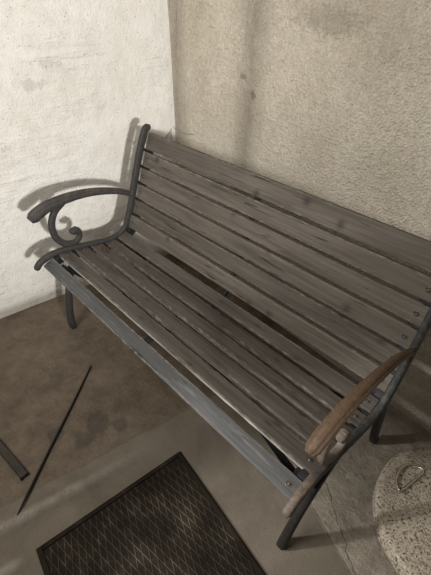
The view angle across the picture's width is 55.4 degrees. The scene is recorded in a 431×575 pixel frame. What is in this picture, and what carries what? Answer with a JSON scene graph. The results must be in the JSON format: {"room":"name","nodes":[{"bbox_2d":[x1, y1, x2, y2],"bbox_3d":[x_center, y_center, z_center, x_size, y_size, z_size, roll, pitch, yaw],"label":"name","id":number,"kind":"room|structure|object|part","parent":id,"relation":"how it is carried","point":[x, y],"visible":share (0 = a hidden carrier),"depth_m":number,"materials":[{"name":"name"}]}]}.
{"room":"porch","nodes":[
{"label":"porch","id":0,"kind":"room"},
{"bbox_2d":[0,0,176,318],"bbox_3d":[-1.087,-0.792,1.425,2.300,2.400,0.141,-25,44,-32],"label":"wall","id":1,"kind":"structure","parent":0,"point":[80,80],"depth_m":1.87,"materials":[{"name":"white paint"}]},
{"bbox_2d":[0,254,430,574],"bbox_3d":[-0.247,0.808,1.222,2.750,0.013,3.000,-28,46,-34],"label":"floor","id":2,"kind":"structure","parent":0,"point":[124,421],"depth_m":1.53,"materials":[{"name":"concrete"}]},
{"bbox_2d":[0,441,28,480],"bbox_3d":[-0.848,0.552,1.539,0.505,0.019,0.031,28,43,30],"label":"bar","id":3,"kind":"object","parent":2,"relation":"on","point":[5,453],"visible":1,"depth_m":1.45,"materials":[{"name":"black metal"}]},
{"bbox_2d":[17,366,91,514],"bbox_3d":[-0.595,0.540,1.569,0.011,0.013,0.648,6,36,5],"label":"rod","id":4,"kind":"object","parent":2,"relation":"on","point":[74,400],"visible":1,"depth_m":1.51,"materials":[{"name":"black metal"}]},
{"bbox_2d":[36,451,265,574],"bbox_3d":[-0.060,0.932,1.066,0.528,0.012,0.985,-22,42,-29],"label":"floor mat","id":5,"kind":"object","parent":2,"relation":"on","point":[165,522],"visible":1,"depth_m":1.27,"materials":[{"name":"rubber"}]},
{"bbox_2d":[27,124,430,549],"bbox_3d":[-0.069,0.053,1.524,0.660,0.885,1.428,-28,46,-34],"label":"garden bench","id":6,"kind":"object","parent":2,"relation":"on","point":[354,409],"visible":1,"depth_m":1.37,"materials":[{"name":"grey wood"}]},
{"bbox_3d":[-0.672,0.004,1.955,0.037,0.414,0.149,21,40,24],"label":"leg","id":7,"kind":"part","parent":6,"relation":"part of","materials":[{"name":"black metal"}]},
{"bbox_3d":[-0.572,-0.382,1.790,0.510,0.104,0.045,-28,46,-34],"label":"armrest","id":8,"kind":"part","parent":6,"relation":"part of","materials":[{"name":"metal"}]},
{"bbox_3d":[-0.539,-0.404,1.812,0.650,0.518,0.024,-28,46,-34],"label":"frame","id":9,"kind":"part","parent":6,"relation":"part of","materials":[{"name":"black metal"}]},
{"bbox_3d":[0.262,0.618,1.166,0.149,0.414,0.037,-16,40,-23],"label":"leg","id":10,"kind":"part","parent":6,"relation":"part of","materials":[{"name":"black metal"}]},
{"bbox_3d":[0.408,0.219,1.012,0.650,0.518,0.024,-28,46,-34],"label":"frame","id":11,"kind":"part","parent":6,"relation":"part of","materials":[{"name":"metal"}]},
{"bbox_3d":[0.377,0.242,0.992,0.506,0.101,0.037,-28,46,-34],"label":"armrest","id":12,"kind":"part","parent":6,"relation":"part of","materials":[{"name":"wood"}]},
{"bbox_3d":[0.549,0.466,1.391,0.029,0.415,0.225,28,44,31],"label":"leg","id":13,"kind":"part","parent":6,"relation":"part of","materials":[{"name":"black metal"}]},
{"bbox_2d":[372,448,430,574],"bbox_3d":[0.775,0.758,1.291,0.537,0.072,0.536,-28,46,-34],"label":"weight","id":14,"kind":"object","parent":2,"relation":"on","point":[402,520],"visible":1,"depth_m":1.29,"materials":[{"name":"beige stone"}]},
{"bbox_2d":[395,463,423,491],"bbox_3d":[0.646,0.633,1.385,0.137,0.013,0.061,-20,42,-27],"label":"ring","id":15,"kind":"object","parent":14,"relation":"on","point":[419,475],"visible":1,"depth_m":1.38,"materials":[{"name":"grey metal"}]},
{"bbox_2d":[167,0,430,432],"bbox_3d":[0.651,-0.574,1.216,0.125,2.400,2.700,-25,44,-32],"label":"wall","id":16,"kind":"structure","parent":0,"point":[329,100],"depth_m":1.49,"materials":[{"name":"beige paint"}]}
]}

